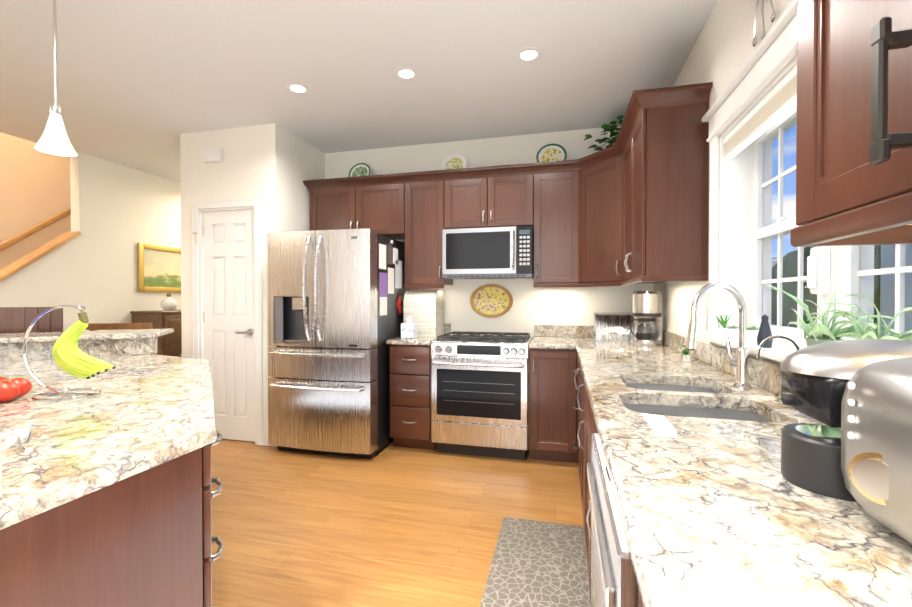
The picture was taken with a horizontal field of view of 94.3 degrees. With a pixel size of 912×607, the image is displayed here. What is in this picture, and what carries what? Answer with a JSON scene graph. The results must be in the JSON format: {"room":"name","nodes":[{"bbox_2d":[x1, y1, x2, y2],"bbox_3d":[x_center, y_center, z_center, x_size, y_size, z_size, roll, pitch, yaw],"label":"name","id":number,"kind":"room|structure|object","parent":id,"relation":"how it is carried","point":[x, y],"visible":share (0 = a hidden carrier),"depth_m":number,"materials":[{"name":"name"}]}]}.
{"room":"kitchen","nodes":[
{"label":"kitchen","id":0,"kind":"room"},
{"bbox_2d":[0,132,70,269],"bbox_3d":[-5.168,-1.381,3.327,0.120,5.200,10.000,0,1,14],"label":"wall","id":1,"kind":"structure","parent":0,"point":[35,187],"depth_m":4.72,"materials":[{"name":"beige paint"}]},
{"bbox_2d":[0,152,180,362],"bbox_3d":[-3.693,-0.168,4.978,0.120,2.740,6.100,0,1,14],"label":"wall","id":2,"kind":"structure","parent":0,"point":[119,212],"depth_m":4.51,"materials":[{"name":"paint"}]},
{"bbox_2d":[137,243,180,291],"bbox_3d":[-3.540,-0.421,5.267,0.030,0.560,0.860,0,1,14],"label":"framed painting","id":3,"kind":"object","parent":2,"relation":"attached to","point":[158,268],"visible":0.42,"depth_m":5.10,"materials":[{"name":"gold metal"}]},
{"bbox_2d":[180,125,263,434],"bbox_3d":[-2.050,-0.156,3.781,0.870,2.740,0.120,0,1,14],"label":"wall","id":4,"kind":"structure","parent":0,"point":[237,173],"depth_m":3.73,"materials":[{"name":"paint"}]},
{"bbox_2d":[203,148,222,162],"bbox_3d":[-2.127,-1.295,3.703,0.175,0.110,0.043,0,1,14],"label":"box","id":5,"kind":"object","parent":4,"relation":"attached to","point":[212,155],"visible":1,"depth_m":3.68,"materials":[{"name":"white plastic"}]},
{"bbox_2d":[191,197,262,445],"bbox_3d":[-1.996,0.154,3.754,0.730,2.119,0.149,0,1,14],"label":"door frame","id":6,"kind":"structure","parent":4,"relation":"attached to","point":[197,240],"depth_m":3.65,"materials":[{"name":"white wood"}]},
{"bbox_2d":[203,209,254,441],"bbox_3d":[-2.006,0.193,3.725,0.558,2.020,0.094,0,1,14],"label":"pantry door","id":7,"kind":"structure","parent":4,"relation":"in","point":[228,277],"depth_m":3.73,"materials":[{"name":"white wood"}]},
{"bbox_2d":[263,123,324,434],"bbox_3d":[-1.491,-0.158,3.975,0.120,2.740,0.770,0,1,14],"label":"wall","id":8,"kind":"structure","parent":0,"point":[292,162],"depth_m":3.68,"materials":[{"name":"paint"}]},
{"bbox_2d":[263,435,275,446],"bbox_3d":[-2.505,1.161,4.589,2.378,0.089,5.900,0,1,14],"label":"baseboard","id":9,"kind":"structure","parent":8,"relation":"attached to","point":[265,440],"depth_m":3.61,"materials":[{"name":"white wood"}]},
{"bbox_2d":[0,0,716,182],"bbox_3d":[-1.415,-1.562,2.380,5.800,0.100,10.000,0,1,14],"label":"ceiling","id":10,"kind":"structure","parent":0,"point":[142,85],"depth_m":2.72,"materials":[{"name":"paint"}]},
{"bbox_2d":[34,0,76,156],"bbox_3d":[-1.893,-1.114,1.999,0.147,0.786,0.147,0,1,14],"label":"pendant lamp","id":11,"kind":"object","parent":10,"relation":"hanging from","point":[54,140],"visible":1,"depth_m":1.99,"materials":[{"name":"white glass"}]},
{"bbox_2d":[286,83,309,93],"bbox_3d":[-1.114,-1.515,2.985,0.155,0.004,0.155,0,1,8],"label":"recessed light","id":12,"kind":"object","parent":10,"relation":"in","point":[297,88],"depth_m":2.98,"materials":[{"name":"white"}]},
{"bbox_2d":[394,67,417,79],"bbox_3d":[-0.328,-1.513,2.787,0.155,0.004,0.155,0,1,8],"label":"recessed light","id":13,"kind":"object","parent":10,"relation":"in","point":[404,73],"depth_m":2.78,"materials":[{"name":"white"}]},
{"bbox_2d":[516,47,541,61],"bbox_3d":[0.442,-1.511,2.572,0.155,0.004,0.155,0,1,8],"label":"recessed light","id":14,"kind":"object","parent":10,"relation":"in","point":[529,54],"depth_m":2.57,"materials":[{"name":"white"}]},
{"bbox_2d":[211,439,583,606],"bbox_3d":[-1.919,1.252,2.535,6.840,0.050,10.000,0,1,14],"label":"floor","id":15,"kind":"structure","parent":0,"point":[389,524],"depth_m":2.40,"materials":[{"name":"laminate"}]},
{"bbox_2d":[0,307,62,359],"bbox_3d":[-3.036,0.622,2.990,0.481,1.199,0.510,0,1,-31],"label":"chair","id":16,"kind":"object","parent":15,"relation":"on","point":[16,319],"visible":0.23,"depth_m":2.81,"materials":[{"name":"brown wood"}]},
{"bbox_2d":[0,430,222,606],"bbox_3d":[-2.068,0.801,1.206,2.798,0.876,2.960,0,1,14],"label":"base cabinet","id":17,"kind":"object","parent":15,"relation":"on","point":[145,538],"visible":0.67,"depth_m":0.89,"materials":[{"name":"brown wood"}]},
{"bbox_2d":[0,328,216,529],"bbox_3d":[-1.990,0.270,1.744,3.057,0.170,1.710,0,1,14],"label":"countertop","id":18,"kind":"structure","parent":17,"relation":"on","point":[140,412],"depth_m":0.84,"materials":[{"name":"stone"}]},
{"bbox_2d":[0,376,31,401],"bbox_3d":[-1.526,0.283,1.403,0.220,0.067,0.145,0,1,14],"label":"tomatoes","id":19,"kind":"object","parent":18,"relation":"on","point":[13,388],"visible":1,"depth_m":1.37,"materials":[{"name":"red food"}]},
{"bbox_2d":[23,305,100,400],"bbox_3d":[-1.371,0.160,1.468,0.239,0.312,0.178,0,1,14],"label":"banana hanger","id":20,"kind":"object","parent":18,"relation":"on","point":[31,372],"visible":1,"depth_m":1.46,"materials":[{"name":"silver metal"}]},
{"bbox_2d":[52,312,115,378],"bbox_3d":[-1.270,0.145,1.438,0.182,0.233,0.089,0,1,14],"label":"bananas","id":21,"kind":"object","parent":20,"relation":"hanging from","point":[69,356],"visible":1,"depth_m":1.43,"materials":[{"name":"yellow food"}]},
{"bbox_2d":[85,323,151,357],"bbox_3d":[-2.829,0.686,3.676,0.481,1.056,0.510,0,1,-16],"label":"chair","id":22,"kind":"object","parent":15,"relation":"on","point":[102,326],"visible":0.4,"depth_m":3.43,"materials":[{"name":"brown wood"}]},
{"bbox_2d":[130,310,181,356],"bbox_3d":[-3.292,0.639,5.288,0.478,1.119,1.200,0,1,14],"label":"sideboard","id":23,"kind":"object","parent":15,"relation":"on","point":[170,344],"visible":0.08,"depth_m":4.74,"materials":[{"name":"brown wood"}]},
{"bbox_2d":[160,293,176,310],"bbox_3d":[-3.375,-0.021,4.972,0.168,0.205,0.168,0,1,14],"label":"vase","id":24,"kind":"object","parent":23,"relation":"on","point":[168,303],"visible":1,"depth_m":4.92,"materials":[{"name":"white ceramic"}]},
{"bbox_2d":[267,228,409,458],"bbox_3d":[-0.998,0.314,3.711,0.911,1.801,0.992,0,1,14],"label":"fridge","id":25,"kind":"object","parent":15,"relation":"on","point":[335,309],"visible":1,"depth_m":3.32,"materials":[{"name":"grey metal"}]},
{"bbox_2d":[390,345,429,448],"bbox_3d":[-0.307,0.776,3.732,0.360,0.876,0.678,0,1,14],"label":"base cabinet","id":26,"kind":"object","parent":15,"relation":"on","point":[409,364],"depth_m":3.45,"materials":[{"name":"brown wood"}]},
{"bbox_2d":[430,345,532,449],"bbox_3d":[0.262,0.778,3.588,0.883,0.876,0.678,0,1,14],"label":"base cabinet","id":27,"kind":"object","parent":15,"relation":"on","point":[432,444],"depth_m":3.42,"materials":[{"name":"brown wood"}]},
{"bbox_2d":[386,323,450,345],"bbox_3d":[-0.311,0.264,3.743,0.375,0.142,0.647,0,1,14],"label":"countertop","id":28,"kind":"structure","parent":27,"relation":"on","point":[426,341],"depth_m":3.47,"materials":[{"name":"stone"}]},
{"bbox_2d":[401,316,417,337],"bbox_3d":[-0.402,0.200,3.645,0.115,0.190,0.115,0,1,14],"label":"tissue box","id":29,"kind":"object","parent":28,"relation":"on","point":[409,328],"visible":1,"depth_m":3.60,"materials":[{"name":"white paper"}]},
{"bbox_2d":[404,290,443,336],"bbox_3d":[-0.291,0.087,3.889,0.300,0.410,0.286,0,1,14],"label":"appliance garage","id":30,"kind":"object","parent":28,"relation":"on","point":[424,310],"visible":0.81,"depth_m":3.76,"materials":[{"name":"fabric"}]},
{"bbox_2d":[431,331,532,459],"bbox_3d":[0.238,0.740,3.561,0.766,0.951,0.697,0,1,14],"label":"range","id":31,"kind":"object","parent":15,"relation":"on","point":[480,394],"visible":1,"depth_m":3.30,"materials":[{"name":"silver metal"}]},
{"bbox_2d":[480,517,590,606],"bbox_3d":[0.403,1.226,1.908,0.500,0.013,0.920,0,1,14],"label":"rug","id":32,"kind":"object","parent":15,"relation":"on","point":[534,563],"visible":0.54,"depth_m":1.95,"materials":[{"name":"beige fabric"}]},
{"bbox_2d":[529,349,565,461],"bbox_3d":[0.815,0.779,3.440,0.397,0.876,0.695,0,1,14],"label":"base cabinet","id":33,"kind":"object","parent":15,"relation":"on","point":[562,426],"depth_m":3.18,"materials":[{"name":"brown wood"}]},
{"bbox_2d":[566,349,577,462],"bbox_3d":[1.110,0.786,2.809,0.698,0.876,0.580,0,1,14],"label":"base cabinet","id":34,"kind":"object","parent":15,"relation":"on","point":[570,354],"depth_m":3.14,"materials":[{"name":"brown wood"}]},
{"bbox_2d":[529,325,569,349],"bbox_3d":[0.781,0.267,3.468,0.315,0.142,0.647,0,1,14],"label":"countertop","id":35,"kind":"structure","parent":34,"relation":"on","point":[560,334],"depth_m":3.68,"materials":[{"name":"stone"}]},
{"bbox_2d":[574,357,580,462],"bbox_3d":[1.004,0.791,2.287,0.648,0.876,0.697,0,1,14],"label":"base cabinet","id":36,"kind":"object","parent":15,"relation":"on","point":[576,362],"depth_m":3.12,"materials":[{"name":"brown wood"}]},
{"bbox_2d":[578,369,592,580],"bbox_3d":[0.834,0.798,1.611,0.648,0.876,0.978,0,1,14],"label":"base cabinet","id":37,"kind":"object","parent":15,"relation":"on","point":[584,407],"depth_m":2.04,"materials":[{"name":"brown wood"}]},
{"bbox_2d":[589,417,597,598],"bbox_3d":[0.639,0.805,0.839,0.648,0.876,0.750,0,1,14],"label":"base cabinet","id":38,"kind":"object","parent":15,"relation":"on","point":[593,429],"depth_m":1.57,"materials":[{"name":"brown wood"}]},
{"bbox_2d":[587,433,637,606],"bbox_3d":[0.613,0.806,0.847,0.646,0.873,0.596,0,1,14],"label":"dishwasher","id":39,"kind":"object","parent":15,"relation":"on","point":[613,581],"visible":0.23,"depth_m":0.78,"materials":[{"name":"grey metal"}]},
{"bbox_2d":[638,587,643,606],"bbox_3d":[0.473,0.812,0.179,0.648,0.876,0.748,0,1,14],"label":"base cabinet","id":40,"kind":"object","parent":15,"relation":"on","point":[640,604],"depth_m":0.59,"materials":[{"name":"brown wood"}]},
{"bbox_2d":[570,325,911,606],"bbox_3d":[0.667,0.291,0.996,0.672,0.142,5.497,0,1,14],"label":"countertop","id":41,"kind":"structure","parent":40,"relation":"on","point":[718,512],"depth_m":0.69,"materials":[{"name":"stone"}]},
{"bbox_2d":[593,312,633,340],"bbox_3d":[1.354,0.186,3.481,0.412,0.220,0.289,0,1,14],"label":"bread box","id":42,"kind":"object","parent":41,"relation":"on","point":[611,326],"visible":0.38,"depth_m":3.41,"materials":[{"name":"silver metal"}]},
{"bbox_2d":[630,289,662,345],"bbox_3d":[1.405,0.097,3.133,0.239,0.406,0.222,0,1,14],"label":"coffee maker","id":43,"kind":"object","parent":41,"relation":"on","point":[647,309],"visible":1,"depth_m":3.06,"materials":[{"name":"silver metal"}]},
{"bbox_2d":[679,345,693,361],"bbox_3d":[1.234,0.261,2.268,0.076,0.096,0.083,0,1,14],"label":"potted plant","id":44,"kind":"object","parent":41,"relation":"on","point":[687,357],"visible":0.88,"depth_m":2.25,"materials":[{"name":"white ceramic"}]},
{"bbox_2d":[624,383,771,421],"bbox_3d":[0.796,0.459,1.517,0.474,0.200,0.736,0,1,14],"label":"sink","id":45,"kind":"object","parent":41,"relation":"in","point":[713,413],"visible":0.04,"depth_m":1.48,"materials":[{"name":"silver metal"}]},
{"bbox_2d":[685,282,751,388],"bbox_3d":[0.982,0.117,1.597,0.250,0.396,0.184,0,1,14],"label":"faucet","id":46,"kind":"object","parent":41,"relation":"on","point":[740,363],"visible":1,"depth_m":1.57,"materials":[{"name":"silver metal"}]},
{"bbox_2d":[757,335,800,412],"bbox_3d":[0.972,0.207,1.254,0.123,0.224,0.052,0,1,14],"label":"tap","id":47,"kind":"object","parent":41,"relation":"on","point":[762,343],"visible":0.44,"depth_m":1.27,"materials":[{"name":"silver metal"}]},
{"bbox_2d":[780,339,911,543],"bbox_3d":[0.705,0.195,0.589,0.310,0.261,0.529,0,1,14],"label":"machine","id":48,"kind":"object","parent":41,"relation":"on","point":[855,396],"visible":1,"depth_m":0.64,"materials":[{"name":"silver metal"}]},
{"bbox_2d":[325,126,652,337],"bbox_3d":[0.218,-0.158,4.004,3.420,2.740,0.120,0,1,14],"label":"wall","id":49,"kind":"structure","parent":0,"point":[531,307],"depth_m":3.87,"materials":[{"name":"paint"}]},
{"bbox_2d":[307,176,362,230],"bbox_3d":[-1.087,-0.887,4.094,0.538,0.525,0.324,0,1,14],"label":"upper cabinet","id":50,"kind":"object","parent":49,"relation":"attached to","point":[336,204],"depth_m":3.93,"materials":[{"name":"brown wood"}]},
{"bbox_2d":[363,173,406,239],"bbox_3d":[-0.684,-0.886,3.993,0.537,0.525,0.324,0,1,14],"label":"upper cabinet","id":51,"kind":"object","parent":49,"relation":"attached to","point":[384,210],"depth_m":3.82,"materials":[{"name":"brown wood"}]},
{"bbox_2d":[349,163,370,176],"bbox_3d":[-0.941,-1.264,4.101,0.229,0.225,0.099,0,1,14],"label":"decorative plate","id":52,"kind":"object","parent":51,"relation":"on","point":[360,169],"visible":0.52,"depth_m":4.13,"materials":[{"name":"ceramic"}]},
{"bbox_2d":[403,170,452,287],"bbox_3d":[-0.244,-0.660,3.884,0.363,0.975,0.324,0,1,14],"label":"upper cabinet","id":53,"kind":"object","parent":49,"relation":"attached to","point":[422,191],"depth_m":3.73,"materials":[{"name":"brown wood"}]},
{"bbox_2d":[443,166,494,228],"bbox_3d":[0.151,-0.899,3.782,0.443,0.495,0.324,0,1,14],"label":"upper cabinet","id":54,"kind":"object","parent":49,"relation":"attached to","point":[468,193],"depth_m":3.63,"materials":[{"name":"brown wood"}]},
{"bbox_2d":[442,154,466,169],"bbox_3d":[-0.019,-1.267,3.870,0.238,0.235,0.101,0,1,14],"label":"decorative plate","id":55,"kind":"object","parent":54,"relation":"on","point":[455,161],"visible":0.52,"depth_m":3.90,"materials":[{"name":"ceramic"}]},
{"bbox_2d":[442,225,533,278],"bbox_3d":[0.291,-0.427,3.688,0.761,0.420,0.443,0,1,14],"label":"microwave","id":56,"kind":"object","parent":54,"relation":"attached to","point":[506,252],"visible":0.98,"depth_m":3.52,"materials":[{"name":"grey metal"}]},
{"bbox_2d":[470,284,512,317],"bbox_3d":[0.325,-0.024,3.898,0.394,0.308,0.030,0,1,14],"label":"oval plate","id":57,"kind":"object","parent":49,"relation":"attached to","point":[491,300],"visible":1,"depth_m":3.90,"materials":[{"name":"ceramic"}]},
{"bbox_2d":[495,164,530,226],"bbox_3d":[0.462,-0.898,3.704,0.442,0.495,0.324,0,1,14],"label":"upper cabinet","id":58,"kind":"object","parent":49,"relation":"attached to","point":[512,182],"depth_m":3.53,"materials":[{"name":"brown wood"}]},
{"bbox_2d":[531,160,570,287],"bbox_3d":[0.872,-0.657,3.584,0.406,0.975,0.360,0,1,14],"label":"upper cabinet","id":59,"kind":"object","parent":49,"relation":"attached to","point":[550,181],"depth_m":3.46,"materials":[{"name":"brown wood"}]},
{"bbox_2d":[536,144,566,161],"bbox_3d":[0.825,-1.274,3.661,0.258,0.254,0.108,0,1,14],"label":"decorative plate","id":60,"kind":"object","parent":59,"relation":"on","point":[550,152],"visible":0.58,"depth_m":3.69,"materials":[{"name":"ceramic"}]},
{"bbox_2d":[653,0,796,364],"bbox_3d":[0.936,-0.120,0.265,0.200,2.740,7.020,0,1,14],"label":"wall","id":61,"kind":"structure","parent":0,"point":[723,49],"depth_m":2.13,"materials":[{"name":"paint"}]},
{"bbox_2d":[571,145,614,283],"bbox_3d":[1.258,-0.654,3.327,0.671,0.975,0.671,0,1,14],"label":"upper cabinet","id":62,"kind":"object","parent":61,"relation":"attached to","point":[592,175],"depth_m":3.28,"materials":[{"name":"brown wood"}]},
{"bbox_2d":[584,115,623,150],"bbox_3d":[1.343,-1.302,3.345,0.636,0.316,0.509,0,1,14],"label":"ivy plant","id":63,"kind":"object","parent":62,"relation":"on","point":[613,129],"visible":0.31,"depth_m":3.34,"materials":[{"name":"green plant"}]},
{"bbox_2d":[615,116,674,283],"bbox_3d":[1.291,-0.649,2.822,0.360,0.975,0.496,0,1,14],"label":"upper cabinet","id":64,"kind":"object","parent":61,"relation":"attached to","point":[630,206],"depth_m":2.99,"materials":[{"name":"brown wood"}]},
{"bbox_2d":[631,84,711,279],"bbox_3d":[1.222,-0.646,2.476,0.324,0.975,0.453,0,1,14],"label":"upper cabinet","id":65,"kind":"object","parent":61,"relation":"attached to","point":[670,147],"depth_m":2.26,"materials":[{"name":"brown wood"}]},
{"bbox_2d":[752,0,775,46],"bbox_3d":[1.146,-1.214,1.583,0.034,0.457,0.268,0,1,14],"label":"wall decor","id":66,"kind":"object","parent":61,"relation":"attached to","point":[772,18],"visible":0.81,"depth_m":1.58,"materials":[{"name":"grey metal"}]},
{"bbox_2d":[702,0,911,361],"bbox_3d":[1.204,-0.372,1.427,0.249,1.161,1.520,0,1,14],"label":"window","id":67,"kind":"structure","parent":61,"relation":"in","point":[754,231],"depth_m":1.85,"materials":[{"name":"white wood"}]},
{"bbox_2d":[724,66,796,268],"bbox_3d":[1.161,-0.477,1.437,0.042,0.639,1.252,0,1,14],"label":"window shade","id":68,"kind":"object","parent":67,"relation":"attached to","point":[775,104],"visible":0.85,"depth_m":1.66,"materials":[{"name":"white fabric"}]},
{"bbox_2d":[807,246,829,293],"bbox_3d":[1.220,-0.112,1.426,0.045,0.160,0.064,0,1,14],"label":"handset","id":69,"kind":"object","parent":67,"relation":"attached to","point":[818,270],"visible":0.92,"depth_m":1.40,"materials":[{"name":"white plastic"}]},
{"bbox_2d":[790,0,911,235],"bbox_3d":[0.736,-0.626,0.546,0.324,0.975,0.399,0,1,14],"label":"upper cabinet","id":70,"kind":"object","parent":61,"relation":"attached to","point":[843,137],"depth_m":0.66,"materials":[{"name":"brown wood"}]},
{"bbox_2d":[891,0,911,203],"bbox_3d":[0.654,-0.623,0.218,0.324,0.975,0.522,0,1,14],"label":"upper cabinet","id":71,"kind":"object","parent":61,"relation":"attached to","point":[901,47],"depth_m":0.54,"materials":[{"name":"brown wood"}]},
{"bbox_3d":[-4.610,-1.380,3.186,1.030,5.200,10.000,0,1,14],"label":"wall","id":72,"kind":"structure","parent":0,"visible":0},
{"bbox_2d":[0,224,80,281],"bbox_3d":[-4.154,0.236,3.153,0.180,1.902,2.367,0,1,14],"label":"trim","id":73,"kind":"structure","parent":72,"relation":"attached to","point":[13,268],"depth_m":4.06,"materials":[{"name":"brown wood"}]},
{"bbox_2d":[39,207,70,225],"bbox_3d":[-4.990,0.140,3.555,0.050,3.278,4.129,0,1,14],"label":"handrail","id":74,"kind":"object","parent":72,"relation":"attached to","point":[63,214],"depth_m":4.91,"materials":[{"name":"brown wood"}]},
{"bbox_3d":[21.049,2.354,-0.146,39.020,0.200,50.000,0,1,14],"label":"lawn","id":75,"kind":"structure","parent":0,"visible":0},
{"bbox_2d":[771,244,911,340],"bbox_3d":[21.722,-2.271,31.918,17.400,8.395,67.400,0,1,14],"label":"house","id":76,"kind":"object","parent":75,"relation":"on","point":[788,303],"depth_m":9.64,"materials":[{"name":"grey"}]}
]}

